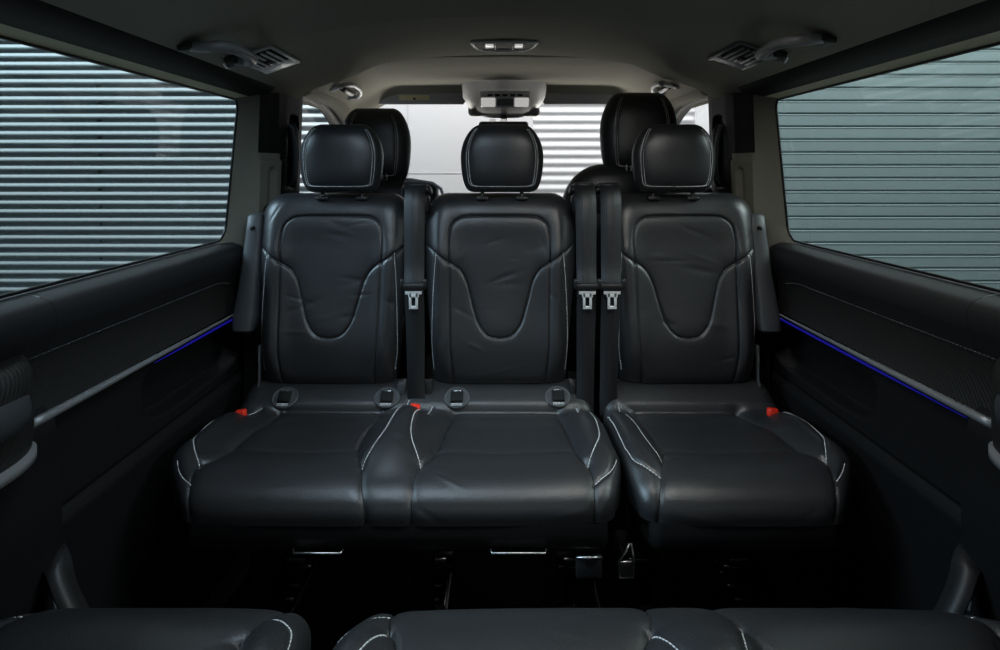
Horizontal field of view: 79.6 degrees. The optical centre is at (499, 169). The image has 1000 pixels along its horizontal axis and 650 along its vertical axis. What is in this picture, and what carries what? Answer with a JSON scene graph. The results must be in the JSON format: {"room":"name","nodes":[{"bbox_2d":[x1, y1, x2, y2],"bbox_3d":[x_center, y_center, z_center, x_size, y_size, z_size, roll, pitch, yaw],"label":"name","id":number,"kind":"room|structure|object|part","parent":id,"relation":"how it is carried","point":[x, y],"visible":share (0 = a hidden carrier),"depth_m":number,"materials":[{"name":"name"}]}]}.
{"room":"vehicle interior","nodes":[
{"label":"vehicle interior","id":0,"kind":"room"},
{"bbox_2d":[0,0,350,619],"bbox_3d":[-0.771,0.315,1.450,0.158,1.630,4.700,0,0,0],"label":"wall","id":1,"kind":"structure","parent":0,"point":[266,163],"depth_m":1.06,"materials":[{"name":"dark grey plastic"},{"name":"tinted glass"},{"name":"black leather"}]},
{"bbox_2d":[0,354,36,488],"bbox_3d":[-0.739,0.390,0.637,0.082,0.181,0.675,0,0,0],"label":"side armrest","id":2,"kind":"object","parent":1,"relation":"attached to","point":[18,450],"visible":1,"depth_m":0.89,"materials":[{"name":"grey plastic"}]},
{"bbox_3d":[-0.775,0.740,0.068,0.040,0.680,1.935,0,0,0],"label":"quarter trim","id":3,"kind":"part","parent":1,"relation":"part of","materials":[{"name":"black plastic"}]},
{"bbox_2d":[43,542,88,608],"bbox_3d":[-0.674,0.800,0.971,0.237,0.310,0.054,0,0,27],"label":"strap","id":4,"kind":"object","parent":1,"relation":"attached to","point":[65,591],"visible":0.61,"depth_m":1.00,"materials":[{"name":"black plastic"}]},
{"bbox_2d":[0,35,237,298],"bbox_3d":[-0.801,0.000,0.448,0.046,0.424,2.696,0,0,0],"label":"window","id":5,"kind":"structure","parent":1,"relation":"in","point":[29,289],"depth_m":1.28,"materials":[{"name":"clear glass"}]},
{"bbox_2d":[23,242,243,607],"bbox_3d":[-0.797,0.646,0.450,0.066,0.868,2.700,0,0,0],"label":"door","id":6,"kind":"structure","parent":1,"relation":"in","point":[125,536],"depth_m":1.28,"materials":[{"name":"black"}]},
{"bbox_3d":[-0.788,0.368,0.445,0.007,0.100,2.690,0,0,0],"label":"woven panel","id":7,"kind":"part","parent":6,"relation":"part of","materials":[{"name":"black fabric"}]},
{"bbox_3d":[-0.799,0.752,1.413,0.062,0.655,0.755,0,0,0],"label":"panel","id":8,"kind":"part","parent":6,"relation":"part of","materials":[{"name":"black plastic"}]},
{"bbox_2d":[202,551,249,607],"bbox_3d":[-0.700,1.072,1.450,0.055,0.016,1.900,0,0,0],"label":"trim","id":9,"kind":"structure","parent":1,"relation":"attached to","point":[221,596],"depth_m":1.55,"materials":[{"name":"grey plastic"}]},
{"bbox_3d":[-0.753,0.103,1.906,0.067,0.314,0.124,0,0,12],"label":"pillar trim","id":10,"kind":"part","parent":1,"relation":"part of","materials":[{"name":"grey plastic"}]},
{"bbox_3d":[-0.730,-0.025,2.041,0.047,0.570,0.401,0,0,-3],"label":"pillar trim","id":11,"kind":"part","parent":1,"relation":"part of","materials":[{"name":"black plastic"}]},
{"bbox_2d":[0,39,708,295],"bbox_3d":[-3.280,-0.514,5.465,10.440,4.228,0.100,0,0,0],"label":"wall","id":12,"kind":"structure","parent":0,"point":[102,167],"depth_m":5.46,"materials":[{"name":"grey"}]},
{"bbox_3d":[-0.560,-0.500,5.490,1.720,4.200,0.050,0,0,0],"label":"flat panel","id":13,"kind":"part","parent":12,"relation":"part of","materials":[{"name":"white paint"}]},
{"bbox_3d":[1.860,-0.500,5.470,0.160,4.200,0.060,0,0,0],"label":"door frame","id":14,"kind":"part","parent":12,"relation":"part of","materials":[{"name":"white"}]},
{"bbox_2d":[172,372,843,649],"bbox_3d":[0.020,1.100,1.450,1.720,0.040,4.700,0,0,0],"label":"floor","id":15,"kind":"structure","parent":0,"point":[348,588],"depth_m":1.56,"materials":[{"name":"black carpet"}]},
{"bbox_2d":[0,608,310,649],"bbox_3d":[-0.522,0.830,0.646,0.510,0.448,0.571,0,0,0],"label":"passenger seat","id":16,"kind":"object","parent":15,"relation":"on","point":[65,628],"visible":1,"depth_m":0.83,"materials":[{"name":"black leather"}]},
{"bbox_2d":[271,551,324,613],"bbox_3d":[-0.530,1.073,1.250,0.070,0.014,2.600,0,0,0],"label":"rail","id":17,"kind":"object","parent":15,"relation":"on","point":[294,586],"visible":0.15,"depth_m":1.53,"materials":[{"name":"grey metal"}]},
{"bbox_2d":[171,124,620,613],"bbox_3d":[-0.240,0.460,1.530,1.050,1.188,0.673,0,0,0],"label":"bench","id":18,"kind":"object","parent":17,"relation":"on","point":[330,450],"visible":0.99,"depth_m":1.67,"materials":[{"name":"black leather"}]},
{"bbox_3d":[-0.731,0.297,1.765,0.068,0.335,0.145,0,0,0],"label":"armrest","id":19,"kind":"part","parent":18,"relation":"part of","materials":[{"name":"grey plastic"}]},
{"bbox_3d":[-0.530,0.922,1.330,0.085,0.264,0.120,0,0,0],"label":"leg","id":20,"kind":"part","parent":18,"relation":"part of","materials":[{"name":"black metal"}]},
{"bbox_3d":[-0.530,0.922,1.620,0.085,0.264,0.120,0,0,0],"label":"leg","id":21,"kind":"part","parent":18,"relation":"part of","materials":[{"name":"black"}]},
{"bbox_3d":[-0.488,0.306,1.729,0.294,0.344,0.059,0,0,0],"label":"panel","id":22,"kind":"part","parent":18,"relation":"part of","materials":[{"name":"black leather"}]},
{"bbox_3d":[-0.488,0.345,1.773,0.450,0.551,0.188,0,0,0],"label":"backrest","id":23,"kind":"part","parent":18,"relation":"part of","materials":[{"name":"black leather"}]},
{"bbox_2d":[171,379,620,526],"bbox_3d":[-0.233,0.659,1.490,1.005,0.115,0.570,0,0,0],"label":"seat cushion","id":24,"kind":"object","parent":18,"relation":"on","point":[296,452],"depth_m":1.32,"materials":[{"name":"black leather"}]},
{"bbox_2d":[400,183,426,398],"bbox_3d":[-0.239,0.363,1.721,0.074,0.653,0.138,0,0,0],"label":"belt","id":25,"kind":"object","parent":18,"relation":"hanging from","point":[413,283],"visible":0.98,"depth_m":1.67,"materials":[{"name":"black fabric webbing"},{"name":"metal"},{"name":"black plastic"}]},
{"bbox_3d":[-0.239,0.358,1.658,0.046,0.052,0.003,0,0,0],"label":"tongue plate","id":26,"kind":"part","parent":25,"relation":"part of","materials":[{"name":"white metal"}]},
{"bbox_3d":[-0.163,0.922,1.330,0.085,0.264,0.120,0,0,0],"label":"leg","id":27,"kind":"part","parent":18,"relation":"part of","materials":[{"name":"black metal"}]},
{"bbox_3d":[-0.163,0.922,1.620,0.085,0.264,0.120,0,0,0],"label":"leg","id":28,"kind":"part","parent":18,"relation":"part of","materials":[{"name":"black metal"}]},
{"bbox_3d":[-0.001,0.345,1.773,0.450,0.551,0.188,0,0,0],"label":"backrest","id":29,"kind":"part","parent":18,"relation":"part of","materials":[{"name":"black leather"}]},
{"bbox_3d":[-0.001,0.306,1.728,0.294,0.344,0.059,0,0,0],"label":"panel","id":30,"kind":"part","parent":18,"relation":"part of","materials":[{"name":"black leather"}]},
{"bbox_3d":[0.190,0.922,1.620,0.085,0.264,0.120,0,0,0],"label":"leg","id":31,"kind":"part","parent":18,"relation":"part of","materials":[{"name":"black"}]},
{"bbox_3d":[0.190,0.922,1.330,0.085,0.264,0.120,0,0,0],"label":"leg","id":32,"kind":"part","parent":18,"relation":"part of","materials":[{"name":"black metal"}]},
{"bbox_2d":[573,183,599,413],"bbox_3d":[0.241,0.363,1.721,0.074,0.653,0.138,0,0,0],"label":"belt","id":33,"kind":"object","parent":18,"relation":"hanging from","point":[586,284],"visible":1,"depth_m":1.67,"materials":[{"name":"black fabric webbing"},{"name":"metal"},{"name":"black plastic"}]},
{"bbox_3d":[0.241,0.358,1.658,0.046,0.052,0.003,0,0,0],"label":"tongue plate","id":34,"kind":"part","parent":33,"relation":"part of","materials":[{"name":"white metal"}]},
{"bbox_3d":[0.180,0.805,1.220,0.052,0.045,0.012,0,0,0],"label":"latch plate","id":35,"kind":"part","parent":18,"relation":"part of","materials":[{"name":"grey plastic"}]},
{"bbox_2d":[314,108,443,378],"bbox_3d":[-0.475,0.420,2.490,0.571,1.321,0.810,0,0,0],"label":"seat","id":36,"kind":"object","parent":15,"relation":"on","point":[391,127],"visible":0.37,"depth_m":2.29,"materials":[{"name":"black leather"}]},
{"bbox_3d":[-0.486,0.375,2.342,0.550,0.690,0.135,0,0,0],"label":"backrest","id":37,"kind":"part","parent":36,"relation":"part of","materials":[{"name":"black leather"}]},
{"bbox_3d":[-0.486,0.910,2.600,0.400,0.340,0.450,0,0,0],"label":"seat","id":38,"kind":"part","parent":36,"relation":"part of","materials":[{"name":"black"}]},
{"bbox_3d":[-0.285,0.200,2.140,0.130,0.320,0.090,0,0,0],"label":"armrest","id":39,"kind":"part","parent":36,"relation":"part of","materials":[{"name":"black plastic"}]},
{"bbox_2d":[435,573,451,609],"bbox_3d":[-0.163,1.073,1.250,0.070,0.014,2.600,0,0,0],"label":"rail","id":40,"kind":"object","parent":15,"relation":"on","point":[442,580],"visible":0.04,"depth_m":1.54,"materials":[{"name":"grey metal"}]},
{"bbox_2d":[567,573,601,607],"bbox_3d":[0.215,1.073,1.250,0.070,0.014,2.600,0,0,0],"label":"rail","id":41,"kind":"object","parent":15,"relation":"on","point":[572,578],"visible":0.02,"depth_m":1.53,"materials":[{"name":"grey metal"}]},
{"bbox_2d":[563,93,712,423],"bbox_3d":[0.495,0.402,2.385,0.550,1.356,0.620,0,0,0],"label":"seat","id":42,"kind":"object","parent":15,"relation":"on","point":[624,116],"visible":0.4,"depth_m":2.09,"materials":[{"name":"black leather"}]},
{"bbox_3d":[0.495,0.910,2.400,0.400,0.340,0.450,0,0,0],"label":"seat","id":43,"kind":"part","parent":42,"relation":"part of","materials":[{"name":"black leather"}]},
{"bbox_3d":[0.495,0.349,2.143,0.550,0.742,0.135,0,0,0],"label":"backrest","id":44,"kind":"part","parent":42,"relation":"part of","materials":[{"name":"black leather"}]},
{"bbox_2d":[333,608,999,649],"bbox_3d":[0.270,0.828,0.646,1.005,0.453,0.570,0,0,0],"label":"bench","id":45,"kind":"object","parent":15,"relation":"on","point":[507,628],"visible":1,"depth_m":0.83,"materials":[{"name":"black leather"}]},
{"bbox_2d":[595,124,851,611],"bbox_3d":[0.525,0.459,1.536,0.553,1.186,0.662,0,0,0],"label":"passenger seat","id":46,"kind":"object","parent":15,"relation":"on","point":[709,461],"visible":0.91,"depth_m":1.65,"materials":[{"name":"black leather"}]},
{"bbox_2d":[597,183,625,418],"bbox_3d":[0.310,0.363,1.721,0.075,0.653,0.138,0,0,0],"label":"belt","id":47,"kind":"object","parent":46,"relation":"attached to","point":[611,284],"visible":0.98,"depth_m":1.67,"materials":[{"name":"black fabric"}]},
{"bbox_3d":[0.310,0.358,1.658,0.046,0.052,0.003,0,0,0],"label":"tongue plate","id":48,"kind":"part","parent":47,"relation":"part of","materials":[{"name":"white metal"}]},
{"bbox_3d":[0.360,0.922,1.620,0.085,0.264,0.120,0,0,0],"label":"leg","id":49,"kind":"part","parent":46,"relation":"part of","materials":[{"name":"black"}]},
{"bbox_3d":[0.360,0.922,1.330,0.085,0.264,0.120,0,0,0],"label":"leg","id":50,"kind":"part","parent":46,"relation":"part of","materials":[{"name":"black metal"}]},
{"bbox_3d":[0.535,0.306,1.729,0.294,0.344,0.059,0,0,0],"label":"panel","id":51,"kind":"part","parent":46,"relation":"part of","materials":[{"name":"black leather"}]},
{"bbox_3d":[0.535,0.345,1.773,0.450,0.551,0.188,0,0,0],"label":"backrest","id":52,"kind":"part","parent":46,"relation":"part of","materials":[{"name":"black leather"}]},
{"bbox_2d":[603,379,851,526],"bbox_3d":[0.530,0.661,1.490,0.510,0.111,0.571,0,0,0],"label":"seat cushion","id":53,"kind":"object","parent":46,"relation":"on","point":[690,452],"depth_m":1.33,"materials":[{"name":"black leather"}]},
{"bbox_3d":[0.620,0.922,1.620,0.085,0.264,0.120,0,0,0],"label":"leg","id":54,"kind":"part","parent":46,"relation":"part of","materials":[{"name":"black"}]},
{"bbox_3d":[0.767,0.297,1.765,0.068,0.335,0.145,0,0,0],"label":"armrest","id":55,"kind":"part","parent":46,"relation":"part of","materials":[{"name":"grey plastic"}]},
{"bbox_3d":[0.620,0.922,1.330,0.085,0.264,0.120,0,0,0],"label":"leg","id":56,"kind":"part","parent":46,"relation":"part of","materials":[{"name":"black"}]},
{"bbox_2d":[700,551,757,607],"bbox_3d":[0.600,1.073,1.250,0.070,0.014,2.600,0,0,0],"label":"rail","id":57,"kind":"object","parent":15,"relation":"on","point":[732,586],"visible":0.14,"depth_m":1.55,"materials":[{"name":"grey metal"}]},
{"bbox_2d":[41,0,985,110],"bbox_3d":[0.020,-0.328,1.065,1.574,0.165,3.930,0,0,0],"label":"ceiling","id":58,"kind":"structure","parent":0,"point":[386,48],"depth_m":1.53,"materials":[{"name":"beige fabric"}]},
{"bbox_2d":[176,40,257,68],"bbox_3d":[-0.628,-0.262,1.386,0.114,0.044,0.242,0,0,0],"label":"handle","id":59,"kind":"object","parent":58,"relation":"attached to","point":[242,56],"visible":1,"depth_m":1.30,"materials":[{"name":"grey plastic"}]},
{"bbox_2d":[250,45,299,73],"bbox_3d":[-0.617,-0.292,1.599,0.100,0.040,0.220,0,0,0],"label":"ceiling vent","id":60,"kind":"object","parent":58,"relation":"in","point":[271,59],"visible":0.8,"depth_m":1.60,"materials":[{"name":"grey plastic"}]},
{"bbox_2d":[330,82,362,99],"bbox_3d":[-0.631,-0.331,2.518,0.092,0.044,0.327,0,0,0],"label":"handle","id":61,"kind":"object","parent":58,"relation":"attached to","point":[342,87],"visible":0.99,"depth_m":2.45,"materials":[{"name":"grey plastic"}]},
{"bbox_2d":[379,93,464,104],"bbox_3d":[-0.417,-0.360,2.955,0.515,0.072,0.048,0,0,0],"label":"sun visor","id":62,"kind":"object","parent":58,"relation":"attached to","point":[418,98],"visible":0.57,"depth_m":2.95,"materials":[{"name":"grey plastic"}]},
{"bbox_2d":[462,80,545,120],"bbox_3d":[0.020,-0.337,2.877,0.400,0.196,0.355,0,0,0],"label":"console","id":63,"kind":"object","parent":58,"relation":"attached to","point":[503,99],"visible":0.98,"depth_m":2.80,"materials":[{"name":"grey plastic"}]},
{"bbox_2d":[479,119,527,125],"bbox_3d":[0.018,-0.217,3.011,0.250,0.074,0.054,0,0,0],"label":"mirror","id":64,"kind":"object","parent":63,"relation":"attached to","point":[492,121],"visible":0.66,"depth_m":3.00,"materials":[{"name":"black plastic"}]},
{"bbox_2d":[480,91,529,106],"bbox_3d":[0.023,-0.330,2.800,0.235,0.071,0.070,0,0,0],"label":"lamp","id":65,"kind":"object","parent":63,"relation":"attached to","point":[487,98],"depth_m":2.78,"materials":[{"name":"white plastic"}]},
{"bbox_3d":[0.023,-0.316,2.798,0.080,0.030,0.029,0,0,0],"label":"console panel","id":66,"kind":"part","parent":63,"relation":"part of","materials":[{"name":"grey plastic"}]},
{"bbox_2d":[470,40,538,51],"bbox_3d":[0.013,-0.395,1.919,0.214,0.015,0.178,0,0,0],"label":"recessed light","id":67,"kind":"object","parent":58,"relation":"in","point":[487,45],"visible":1,"depth_m":1.89,"materials":[{"name":"black"}]},
{"bbox_2d":[543,93,612,104],"bbox_3d":[0.450,-0.360,2.955,0.500,0.072,0.048,0,0,0],"label":"sun visor","id":68,"kind":"object","parent":58,"relation":"attached to","point":[551,98],"visible":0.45,"depth_m":2.95,"materials":[{"name":"grey fabric"}]},
{"bbox_2d":[651,81,678,95],"bbox_3d":[0.649,-0.325,2.339,0.105,0.061,0.512,0,0,11],"label":"handle","id":69,"kind":"object","parent":58,"relation":"attached to","point":[666,85],"visible":0.94,"depth_m":2.35,"materials":[{"name":"grey plastic"}]},
{"bbox_2d":[709,41,766,69],"bbox_3d":[0.636,-0.299,1.579,0.101,0.038,0.220,0,0,0],"label":"ceiling vent","id":70,"kind":"object","parent":58,"relation":"in","point":[740,55],"visible":0.86,"depth_m":1.57,"materials":[{"name":"grey plastic"}]},
{"bbox_2d":[754,32,836,62],"bbox_3d":[0.645,-0.273,1.361,0.111,0.045,0.239,0,0,0],"label":"handle","id":71,"kind":"object","parent":58,"relation":"attached to","point":[770,50],"visible":1,"depth_m":1.27,"materials":[{"name":"grey plastic"}]},
{"bbox_2d":[670,0,999,620],"bbox_3d":[0.811,0.315,1.450,0.158,1.630,4.700,0,0,0],"label":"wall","id":72,"kind":"structure","parent":0,"point":[742,125],"depth_m":1.29,"materials":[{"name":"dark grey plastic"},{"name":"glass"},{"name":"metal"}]},
{"bbox_3d":[0.769,-0.025,2.041,0.047,0.570,0.401,0,0,3],"label":"pillar trim","id":73,"kind":"part","parent":72,"relation":"part of","materials":[{"name":"black plastic"}]},
{"bbox_3d":[0.793,0.103,1.906,0.067,0.314,0.124,0,0,-12],"label":"pillar trim","id":74,"kind":"part","parent":72,"relation":"part of","materials":[{"name":"grey plastic"}]},
{"bbox_2d":[753,551,814,607],"bbox_3d":[0.740,1.072,1.450,0.055,0.016,1.900,0,0,0],"label":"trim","id":75,"kind":"structure","parent":72,"relation":"attached to","point":[799,599],"depth_m":1.52,"materials":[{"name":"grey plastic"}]},
{"bbox_2d":[769,242,999,614],"bbox_3d":[0.837,0.646,0.450,0.066,0.868,2.700,0,0,0],"label":"door","id":76,"kind":"structure","parent":72,"relation":"in","point":[903,438],"depth_m":1.28,"materials":[{"name":"black plastic"}]},
{"bbox_3d":[0.839,0.752,1.413,0.062,0.655,0.755,0,0,0],"label":"panel","id":77,"kind":"part","parent":76,"relation":"part of","materials":[{"name":"black plastic"}]},
{"bbox_3d":[0.829,0.368,0.445,0.007,0.100,2.690,0,0,0],"label":"woven panel","id":78,"kind":"part","parent":76,"relation":"part of","materials":[{"name":"black fabric"}]},
{"bbox_2d":[933,542,980,614],"bbox_3d":[0.714,0.800,0.971,0.237,0.310,0.054,0,0,-27],"label":"strap","id":79,"kind":"object","parent":72,"relation":"attached to","point":[956,597],"visible":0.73,"depth_m":1.00,"materials":[{"name":"black plastic"}]},
{"bbox_3d":[0.815,0.740,0.068,0.040,0.680,1.935,0,0,0],"label":"quarter trim","id":80,"kind":"part","parent":72,"relation":"part of","materials":[{"name":"black plastic"}]},
{"bbox_2d":[988,357,999,469],"bbox_3d":[0.779,0.390,0.637,0.082,0.181,0.675,0,0,0],"label":"side armrest","id":81,"kind":"object","parent":72,"relation":"attached to","point":[993,446],"visible":1,"depth_m":0.93,"materials":[{"name":"grey plastic"}]},
{"bbox_3d":[0.786,0.390,0.637,0.068,0.181,0.675,0,0,0],"label":"armrest","id":82,"kind":"part","parent":81,"relation":"part of","materials":[{"name":"black leather"}]},
{"bbox_2d":[775,42,999,296],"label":"window","id":83,"kind":"structure","parent":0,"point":[901,167],"depth_m":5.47,"materials":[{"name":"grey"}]}
]}

